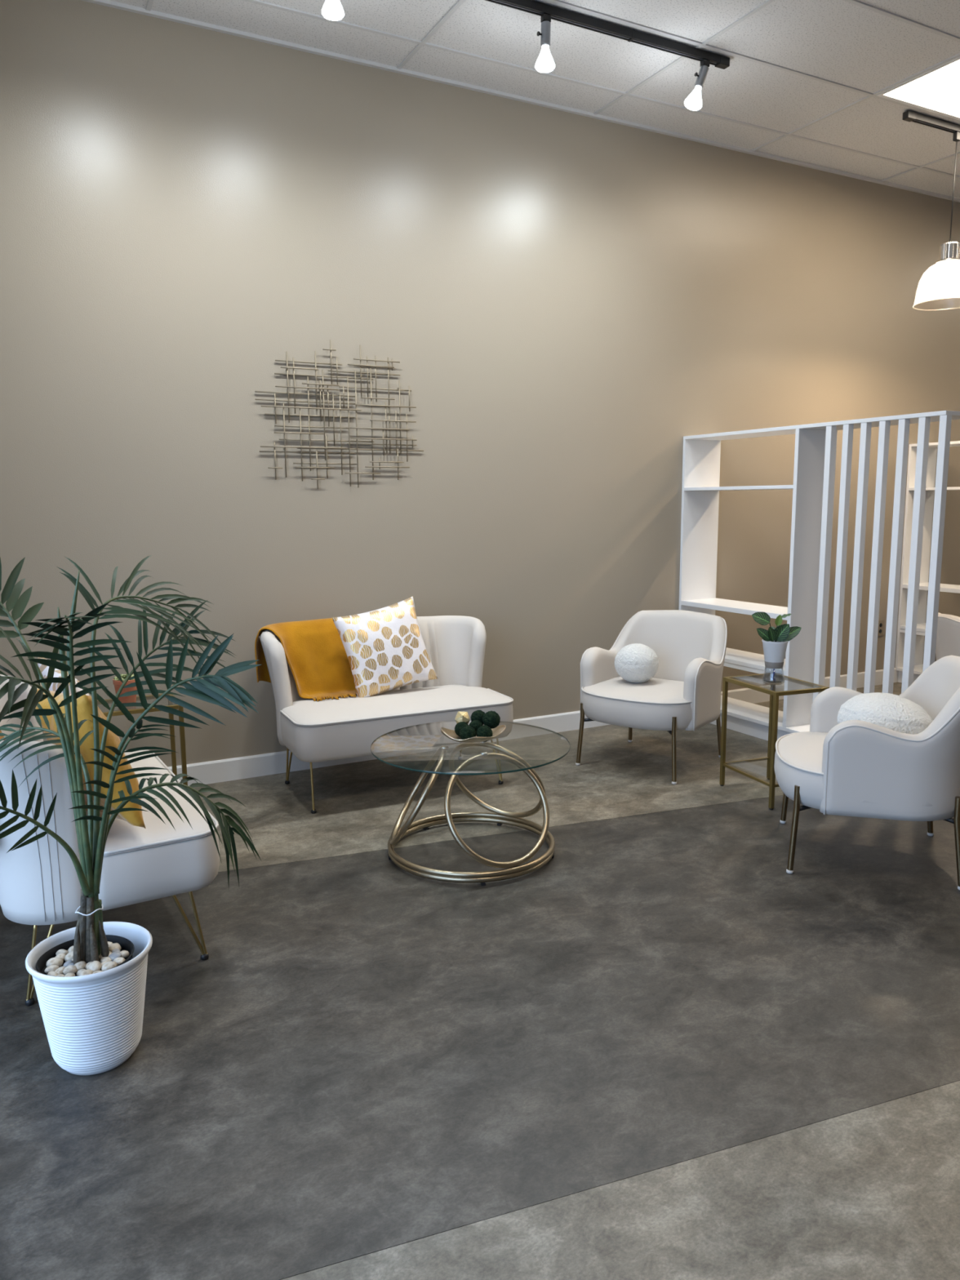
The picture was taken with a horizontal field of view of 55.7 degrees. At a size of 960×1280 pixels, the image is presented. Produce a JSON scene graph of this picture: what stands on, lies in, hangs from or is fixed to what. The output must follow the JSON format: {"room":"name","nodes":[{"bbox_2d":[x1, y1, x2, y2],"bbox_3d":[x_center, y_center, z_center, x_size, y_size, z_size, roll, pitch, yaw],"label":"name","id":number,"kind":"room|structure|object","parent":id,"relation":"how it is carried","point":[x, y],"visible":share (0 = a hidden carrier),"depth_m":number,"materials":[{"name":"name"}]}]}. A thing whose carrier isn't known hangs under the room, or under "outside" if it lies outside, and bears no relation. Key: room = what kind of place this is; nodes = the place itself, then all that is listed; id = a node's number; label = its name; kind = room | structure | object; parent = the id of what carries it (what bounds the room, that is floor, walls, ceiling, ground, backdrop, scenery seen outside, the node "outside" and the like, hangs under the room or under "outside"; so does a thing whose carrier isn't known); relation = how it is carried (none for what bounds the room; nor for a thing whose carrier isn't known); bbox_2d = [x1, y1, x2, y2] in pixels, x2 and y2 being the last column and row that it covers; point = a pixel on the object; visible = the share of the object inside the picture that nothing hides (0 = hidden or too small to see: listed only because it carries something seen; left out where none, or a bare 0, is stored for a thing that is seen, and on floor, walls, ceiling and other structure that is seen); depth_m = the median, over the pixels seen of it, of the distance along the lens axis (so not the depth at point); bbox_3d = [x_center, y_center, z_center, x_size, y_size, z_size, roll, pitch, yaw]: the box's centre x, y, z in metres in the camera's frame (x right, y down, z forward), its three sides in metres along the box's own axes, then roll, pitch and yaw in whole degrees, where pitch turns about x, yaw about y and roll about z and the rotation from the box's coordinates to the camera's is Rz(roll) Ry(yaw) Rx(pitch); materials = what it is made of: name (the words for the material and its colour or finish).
{"room":"waiting area","nodes":[
{"label":"waiting area","id":0,"kind":"room"},
{"bbox_2d":[25,921,152,1075],"bbox_3d":[-1.000,0.939,2.356,0.300,0.301,0.300,-5,10,-28],"label":"pot","id":1,"kind":"object","parent":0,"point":[93,1023],"depth_m":2.27,"materials":[{"name":"white ceramic"}]},
{"bbox_2d":[0,0,959,767],"bbox_3d":[2.100,-1.467,6.315,11.600,3.819,0.120,-5,10,-28],"label":"wall","id":2,"kind":"structure","parent":0,"point":[562,300],"depth_m":4.86,"materials":[{"name":"beige paint"}]},
{"bbox_2d":[254,339,423,488],"bbox_3d":[-0.715,-1.173,4.755,0.919,0.756,0.027,-5,10,-28],"label":"wall art","id":3,"kind":"object","parent":2,"relation":"attached to","point":[325,440],"visible":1,"depth_m":4.74,"materials":[{"name":"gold metal"}]},
{"bbox_2d":[81,0,959,202],"bbox_3d":[2.122,-3.142,5.995,11.400,0.016,0.024,-5,10,-28],"label":"trim","id":4,"kind":"structure","parent":2,"relation":"attached to","point":[109,3],"depth_m":4.85,"materials":[{"name":"silver metal"}]},
{"bbox_2d":[168,663,923,786],"bbox_3d":[2.145,0.372,6.536,11.400,0.115,0.014,-5,10,-28],"label":"baseboard","id":5,"kind":"structure","parent":2,"relation":"attached to","point":[271,763],"depth_m":5.04,"materials":[{"name":"white"}]},
{"bbox_2d":[877,620,884,635],"bbox_3d":[3.071,-0.091,6.969,0.072,0.116,0.008,-5,10,-28],"label":"wall outlet","id":6,"kind":"object","parent":2,"relation":"attached to","point":[881,623],"visible":0.83,"depth_m":6.97,"materials":[{"name":"brown plastic"}]},
{"bbox_2d":[0,682,959,1279],"bbox_3d":[4.167,1.036,2.806,11.400,0.100,8.600,-5,10,-28],"label":"floor","id":7,"kind":"structure","parent":0,"point":[658,1048],"depth_m":2.37,"materials":[{"name":"plastic"}]},
{"bbox_2d":[0,674,219,1005],"bbox_3d":[-1.368,0.571,3.089,0.697,0.812,1.213,-6,10,-31],"label":"loveseat","id":8,"kind":"object","parent":7,"relation":"on","point":[40,884],"visible":0.65,"depth_m":2.62,"materials":[{"name":"beige fabric"}]},
{"bbox_2d":[37,657,88,695],"bbox_3d":[-1.407,0.289,3.176,0.204,0.451,0.471,-7,11,-38],"label":"throw pillow","id":9,"kind":"object","parent":8,"relation":"on","point":[54,686],"visible":0.03,"depth_m":3.08,"materials":[{"name":"white fabric"}]},
{"bbox_2d":[35,688,146,828],"bbox_3d":[-1.193,0.351,2.763,0.198,0.462,0.482,-9,12,-44],"label":"throw pillow","id":10,"kind":"object","parent":8,"relation":"on","point":[84,703],"visible":0.32,"depth_m":2.63,"materials":[{"name":"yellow fabric"}]},
{"bbox_2d":[0,555,261,1075],"bbox_3d":[-0.943,0.407,2.319,0.792,1.363,0.719,-5,10,-28],"label":"potted palm","id":11,"kind":"object","parent":7,"relation":"on","point":[93,1023],"visible":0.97,"depth_m":2.27,"materials":[{"name":"leaf"},{"name":"pebbles"},{"name":"white ceramic"}]},
{"bbox_2d":[44,964,58,973],"bbox_3d":[-1.074,0.827,2.280,0.034,0.021,0.028,-3,9,-14],"label":"pebble","id":12,"kind":"object","parent":11,"relation":"on","point":[54,967],"visible":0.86,"depth_m":2.27,"materials":[{"name":"beige stone"}]},
{"bbox_2d":[47,971,58,976],"bbox_3d":[-1.060,0.834,2.258,0.025,0.018,0.030,-8,12,-41],"label":"pebble","id":13,"kind":"object","parent":11,"relation":"on","point":[51,973],"visible":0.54,"depth_m":2.25,"materials":[{"name":"beige stone"}]},
{"bbox_2d":[46,957,63,967],"bbox_3d":[-1.081,0.822,2.311,0.035,0.026,0.040,2,9,14],"label":"pebble","id":14,"kind":"object","parent":11,"relation":"on","point":[59,962],"visible":0.82,"depth_m":2.30,"materials":[{"name":"beige stone"}]},
{"bbox_2d":[55,966,65,974],"bbox_3d":[-1.051,0.830,2.275,0.025,0.019,0.035,3,9,22],"label":"pebble","id":15,"kind":"object","parent":11,"relation":"on","point":[60,971],"visible":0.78,"depth_m":2.27,"materials":[{"name":"beige stone"}]},
{"bbox_2d":[54,953,66,960],"bbox_3d":[-1.082,0.820,2.344,0.028,0.020,0.033,-9,12,-43],"label":"pebble","id":16,"kind":"object","parent":11,"relation":"on","point":[61,956],"visible":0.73,"depth_m":2.34,"materials":[{"name":"beige stone"}]},
{"bbox_2d":[55,949,67,955],"bbox_3d":[-1.088,0.815,2.365,0.030,0.020,0.028,-2,9,-13],"label":"pebble","id":17,"kind":"object","parent":11,"relation":"on","point":[60,951],"visible":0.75,"depth_m":2.36,"materials":[{"name":"white stone"}]},
{"bbox_2d":[62,960,73,967],"bbox_3d":[-1.047,0.826,2.312,0.023,0.018,0.025,0,9,0],"label":"pebble","id":18,"kind":"object","parent":11,"relation":"on","point":[65,964],"visible":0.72,"depth_m":2.31,"materials":[{"name":"grey stone"}]},
{"bbox_2d":[64,951,73,961],"bbox_3d":[-1.056,0.819,2.346,0.031,0.023,0.036,-6,10,-33],"label":"pebble","id":19,"kind":"object","parent":11,"relation":"on","point":[69,956],"visible":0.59,"depth_m":2.33,"materials":[{"name":"white stone"}]},
{"bbox_2d":[64,972,75,977],"bbox_3d":[-1.016,0.834,2.249,0.025,0.018,0.028,-3,9,-16],"label":"pebble","id":20,"kind":"object","parent":11,"relation":"on","point":[68,975],"visible":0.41,"depth_m":2.25,"materials":[{"name":"beige stone"}]},
{"bbox_2d":[62,964,77,975],"bbox_3d":[-1.026,0.828,2.277,0.036,0.026,0.033,0,9,0],"label":"pebble","id":21,"kind":"object","parent":11,"relation":"on","point":[71,968],"visible":0.91,"depth_m":2.27,"materials":[{"name":"beige stone"}]},
{"bbox_2d":[67,946,73,953],"bbox_3d":[-1.067,0.814,2.382,0.026,0.018,0.035,-5,10,-29],"label":"pebble","id":22,"kind":"object","parent":11,"relation":"on","point":[71,948],"visible":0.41,"depth_m":2.37,"materials":[{"name":"white stone"}]},
{"bbox_2d":[74,960,86,970],"bbox_3d":[-1.009,0.824,2.295,0.031,0.022,0.036,-4,9,-22],"label":"pebble","id":23,"kind":"object","parent":11,"relation":"on","point":[81,965],"visible":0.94,"depth_m":2.29,"materials":[{"name":"beige stone"}]},
{"bbox_2d":[76,968,85,976],"bbox_3d":[-0.995,0.833,2.272,0.027,0.019,0.030,-1,9,-7],"label":"pebble","id":24,"kind":"object","parent":11,"relation":"on","point":[81,970],"visible":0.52,"depth_m":2.27,"materials":[{"name":"beige stone"}]},
{"bbox_2d":[78,968,93,976],"bbox_3d":[-0.975,0.830,2.249,0.032,0.025,0.041,4,10,28],"label":"pebble","id":25,"kind":"object","parent":11,"relation":"on","point":[87,971],"visible":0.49,"depth_m":2.24,"materials":[{"name":"beige stone"}]},
{"bbox_2d":[86,960,101,971],"bbox_3d":[-0.970,0.823,2.284,0.040,0.025,0.035,6,11,35],"label":"pebble","id":26,"kind":"object","parent":11,"relation":"on","point":[95,966],"visible":0.8,"depth_m":2.27,"materials":[{"name":"beige stone"}]},
{"bbox_2d":[98,951,111,960],"bbox_3d":[-0.967,0.818,2.347,0.034,0.024,0.036,8,12,43],"label":"pebble","id":27,"kind":"object","parent":11,"relation":"on","point":[100,957],"visible":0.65,"depth_m":2.33,"materials":[{"name":"beige stone"}]},
{"bbox_2d":[99,956,111,963],"bbox_3d":[-0.957,0.821,2.325,0.028,0.016,0.023,4,10,26],"label":"pebble","id":28,"kind":"object","parent":11,"relation":"on","point":[104,958],"visible":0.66,"depth_m":2.32,"materials":[{"name":"beige stone"}]},
{"bbox_2d":[101,960,117,971],"bbox_3d":[-0.932,0.824,2.287,0.035,0.025,0.038,2,9,16],"label":"pebble","id":29,"kind":"object","parent":11,"relation":"on","point":[108,965],"visible":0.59,"depth_m":2.28,"materials":[{"name":"beige stone"}]},
{"bbox_2d":[108,942,120,952],"bbox_3d":[-0.961,0.812,2.389,0.034,0.024,0.040,-9,12,-44],"label":"pebble","id":30,"kind":"object","parent":11,"relation":"on","point":[116,945],"visible":0.7,"depth_m":2.38,"materials":[{"name":"beige stone"}]},
{"bbox_2d":[108,951,121,960],"bbox_3d":[-0.940,0.816,2.341,0.032,0.021,0.029,-2,9,-12],"label":"pebble","id":31,"kind":"object","parent":11,"relation":"on","point":[113,956],"visible":0.8,"depth_m":2.33,"materials":[{"name":"grey stone"}]},
{"bbox_2d":[111,948,120,952],"bbox_3d":[-0.947,0.816,2.365,0.023,0.018,0.033,-9,12,-43],"label":"pebble","id":32,"kind":"object","parent":11,"relation":"on","point":[114,949],"visible":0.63,"depth_m":2.37,"materials":[{"name":"grey stone"}]},
{"bbox_2d":[113,956,125,964],"bbox_3d":[-0.921,0.822,2.320,0.032,0.023,0.036,-1,9,-4],"label":"pebble","id":33,"kind":"object","parent":11,"relation":"on","point":[117,960],"visible":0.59,"depth_m":2.31,"materials":[{"name":"beige stone"}]},
{"bbox_2d":[120,950,129,958],"bbox_3d":[-0.924,0.816,2.358,0.028,0.020,0.025,-9,12,-43],"label":"pebble","id":34,"kind":"object","parent":11,"relation":"on","point":[125,953],"visible":0.88,"depth_m":2.35,"materials":[{"name":"beige stone"}]},
{"bbox_2d":[97,693,187,785],"bbox_3d":[-1.541,0.555,4.049,0.400,0.557,0.290,-5,10,-28],"label":"side table","id":35,"kind":"object","parent":7,"relation":"on","point":[182,736],"visible":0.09,"depth_m":4.01,"materials":[{"name":"gold metal"}]},
{"bbox_2d":[112,673,137,706],"bbox_3d":[-1.541,0.214,3.959,0.104,0.143,0.102,-5,10,-28],"label":"potted succulent","id":36,"kind":"object","parent":35,"relation":"on","point":[117,682],"visible":0.38,"depth_m":3.93,"materials":[{"name":"ceramic"}]},
{"bbox_2d":[259,615,513,813],"bbox_3d":[-0.458,0.331,4.621,1.213,0.812,0.697,-5,10,-25],"label":"loveseat","id":37,"kind":"object","parent":7,"relation":"on","point":[327,729],"visible":0.71,"depth_m":4.42,"materials":[{"name":"beige fabric"}]},
{"bbox_2d":[254,617,356,702],"bbox_3d":[-0.856,0.095,4.614,0.560,0.374,0.379,-5,10,-25],"label":"throw blanket","id":38,"kind":"object","parent":37,"relation":"on","point":[317,658],"visible":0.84,"depth_m":4.62,"materials":[{"name":"yellow fabric"}]},
{"bbox_2d":[332,595,438,697],"bbox_3d":[-0.482,0.046,4.674,0.535,0.514,0.195,-5,10,-27],"label":"throw pillow","id":39,"kind":"object","parent":37,"relation":"on","point":[385,649],"visible":1,"depth_m":4.61,"materials":[{"name":"white fabric"}]},
{"bbox_2d":[370,720,570,885],"bbox_3d":[-0.037,0.646,3.712,0.805,0.457,0.805,-3,9,-18],"label":"coffee table","id":40,"kind":"object","parent":7,"relation":"on","point":[500,816],"visible":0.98,"depth_m":3.59,"materials":[{"name":"gold glass"}]},
{"bbox_2d":[440,724,506,742],"bbox_3d":[-0.027,0.381,3.687,0.264,0.064,0.167,-1,9,-4],"label":"dish","id":41,"kind":"object","parent":40,"relation":"on","point":[451,734],"visible":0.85,"depth_m":3.68,"materials":[{"name":"gold metal"}]},
{"bbox_2d":[454,721,468,736],"bbox_3d":[-0.073,0.365,3.711,0.063,0.062,0.062,-5,10,-28],"label":"moss ball","id":42,"kind":"object","parent":41,"relation":"in","point":[459,726],"visible":0.48,"depth_m":3.69,"materials":[{"name":"green plant"}]},
{"bbox_2d":[454,711,470,724],"bbox_3d":[-0.072,0.326,3.752,0.061,0.062,0.064,0,9,0],"label":"ball","id":43,"kind":"object","parent":41,"relation":"on","point":[460,716],"visible":0.81,"depth_m":3.73,"materials":[{"name":"beige"}]},
{"bbox_2d":[459,725,475,739],"bbox_3d":[-0.049,0.378,3.658,0.067,0.066,0.066,-5,10,-28],"label":"moss ball","id":44,"kind":"object","parent":41,"relation":"in","point":[468,731],"visible":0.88,"depth_m":3.63,"materials":[{"name":"green plant"}]},
{"bbox_2d":[468,720,482,734],"bbox_3d":[-0.017,0.357,3.706,0.060,0.061,0.060,-5,10,-28],"label":"moss ball","id":45,"kind":"object","parent":41,"relation":"in","point":[475,724],"visible":0.54,"depth_m":3.68,"materials":[{"name":"green plant"}]},
{"bbox_2d":[471,710,484,724],"bbox_3d":[-0.005,0.321,3.740,0.067,0.066,0.066,-5,10,-28],"label":"moss ball","id":46,"kind":"object","parent":41,"relation":"in","point":[477,715],"visible":0.68,"depth_m":3.71,"materials":[{"name":"green plant"}]},
{"bbox_2d":[475,724,493,742],"bbox_3d":[0.018,0.377,3.664,0.067,0.066,0.066,-5,10,-28],"label":"moss ball","id":47,"kind":"object","parent":41,"relation":"in","point":[485,731],"visible":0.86,"depth_m":3.64,"materials":[{"name":"green plant"}]},
{"bbox_2d":[482,711,500,728],"bbox_3d":[0.047,0.326,3.709,0.072,0.073,0.073,-5,10,-28],"label":"moss ball","id":48,"kind":"object","parent":41,"relation":"in","point":[491,719],"visible":0.94,"depth_m":3.68,"materials":[{"name":"green plant"}]},
{"bbox_2d":[575,609,727,784],"bbox_3d":[0.951,0.270,4.978,0.697,0.804,0.756,6,11,37],"label":"armchair","id":49,"kind":"object","parent":7,"relation":"on","point":[684,693],"visible":0.95,"depth_m":4.91,"materials":[{"name":"beige fabric"}]},
{"bbox_2d":[614,643,658,683],"bbox_3d":[0.857,0.128,4.970,0.245,0.218,0.240,-3,9,-14],"label":"cushion","id":50,"kind":"object","parent":49,"relation":"on","point":[636,663],"visible":1,"depth_m":4.88,"materials":[{"name":"white fabric"}]},
{"bbox_2d":[719,672,829,809],"bbox_3d":[1.421,0.478,4.414,0.306,0.557,0.403,-4,9,-20],"label":"side table","id":51,"kind":"object","parent":7,"relation":"on","point":[774,695],"visible":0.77,"depth_m":4.45,"materials":[{"name":"gold metal"}]},
{"bbox_2d":[762,666,784,684],"bbox_3d":[1.404,0.165,4.343,0.102,0.081,0.102,-5,10,-28],"label":"glass cup","id":52,"kind":"object","parent":51,"relation":"on","point":[773,682],"depth_m":4.34,"materials":[{"name":"clear glass"}]},
{"bbox_2d":[751,612,801,684],"bbox_3d":[1.411,0.036,4.335,0.191,0.339,0.153,-5,10,-28],"label":"plant","id":53,"kind":"object","parent":51,"relation":"on","point":[775,641],"visible":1,"depth_m":4.30,"materials":[{"name":"green plant"}]},
{"bbox_2d":[679,410,959,740],"bbox_3d":[1.880,-0.296,5.243,0.303,1.829,1.844,-5,10,-28],"label":"divider","id":54,"kind":"object","parent":7,"relation":"on","point":[815,444],"visible":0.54,"depth_m":4.98,"materials":[{"name":"white paint"}]},
{"bbox_2d":[773,655,959,889],"bbox_3d":[1.577,0.471,3.634,0.756,0.804,0.697,2,9,16],"label":"armchair","id":55,"kind":"object","parent":7,"relation":"on","point":[856,768],"visible":0.96,"depth_m":3.33,"materials":[{"name":"beige fabric"}]},
{"bbox_2d":[837,692,933,734],"bbox_3d":[1.618,0.335,3.623,0.363,0.241,0.396,-1,9,-5],"label":"cushion","id":56,"kind":"object","parent":55,"relation":"on","point":[895,713],"visible":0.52,"depth_m":3.50,"materials":[{"name":"white fabric"}]},
{"bbox_2d":[895,440,959,682],"bbox_3d":[3.811,-0.466,6.262,0.303,1.829,1.840,-5,10,-28],"label":"shelving unit","id":57,"kind":"object","parent":7,"relation":"on","point":[932,449],"visible":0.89,"depth_m":7.01,"materials":[{"name":"white paint"}]},
{"bbox_2d":[935,612,959,660],"bbox_3d":[2.887,0.258,4.966,0.756,0.804,0.697,-1,9,-2],"label":"armchair","id":58,"kind":"object","parent":7,"relation":"on","point":[948,636],"visible":0.38,"depth_m":4.91,"materials":[{"name":"beige fabric"}]},
{"bbox_2d":[110,0,959,198],"bbox_3d":[4.141,-2.688,2.238,11.400,0.204,8.600,-5,10,-28],"label":"ceiling","id":59,"kind":"structure","parent":0,"point":[802,80],"depth_m":4.54,"materials":[{"name":"tile"}]},
{"bbox_2d":[484,0,729,69],"bbox_3d":[-0.521,-2.745,3.643,4.000,0.041,0.042,-5,10,-28],"label":"track","id":60,"kind":"object","parent":59,"relation":"attached to","point":[531,6],"visible":1,"depth_m":4.24,"materials":[{"name":"black metal"}]},
{"bbox_2d":[321,0,344,20],"bbox_3d":[-0.592,-2.614,3.638,0.090,0.228,0.090,-5,10,-28],"label":"track light","id":61,"kind":"object","parent":60,"relation":"hanging from","point":[332,10],"visible":1,"depth_m":3.62,"materials":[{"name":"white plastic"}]},
{"bbox_2d":[534,13,555,72],"bbox_3d":[0.293,-2.690,4.097,0.090,0.228,0.090,-5,10,-28],"label":"track light","id":62,"kind":"object","parent":60,"relation":"hanging from","point":[544,63],"visible":1,"depth_m":4.08,"materials":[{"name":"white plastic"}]},
{"bbox_2d":[540,20,551,46],"bbox_3d":[0.295,-2.725,4.088,0.044,0.095,0.044,-5,12,-28],"label":"socket","id":63,"kind":"object","parent":62,"relation":"attached to","point":[545,31],"depth_m":4.07,"materials":[{"name":"grey metal"}]},
{"bbox_2d":[684,58,709,110],"bbox_3d":[1.074,-2.764,4.527,0.114,0.224,0.090,-5,10,-28],"label":"track light","id":64,"kind":"object","parent":60,"relation":"hanging from","point":[693,101],"visible":1,"depth_m":4.50,"materials":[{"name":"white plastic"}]},
{"bbox_2d":[694,65,709,88],"bbox_3d":[1.103,-2.798,4.518,0.044,0.095,0.044,13,9,-31],"label":"socket","id":65,"kind":"object","parent":64,"relation":"attached to","point":[701,77],"depth_m":4.50,"materials":[{"name":"grey metal"}]},
{"bbox_2d":[875,56,959,120],"bbox_3d":[2.840,-3.007,5.010,1.195,0.020,0.585,-5,10,-28],"label":"recessed light","id":66,"kind":"object","parent":59,"relation":"in","point":[937,90],"visible":1,"depth_m":4.95,"materials":[{"name":"white paint"}]},
{"bbox_2d":[902,110,959,133],"bbox_3d":[3.498,-3.097,5.758,2.410,0.041,0.042,-5,10,-28],"label":"track","id":67,"kind":"object","parent":59,"relation":"attached to","point":[908,116],"visible":1,"depth_m":5.29,"materials":[{"name":"black metal"}]},
{"bbox_2d":[912,131,959,310],"bbox_3d":[2.850,-2.541,5.492,0.368,0.981,0.368,-5,10,-28],"label":"pendant lamp","id":68,"kind":"object","parent":67,"relation":"hanging from","point":[938,288],"visible":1,"depth_m":5.47,"materials":[{"name":"white plastic"}]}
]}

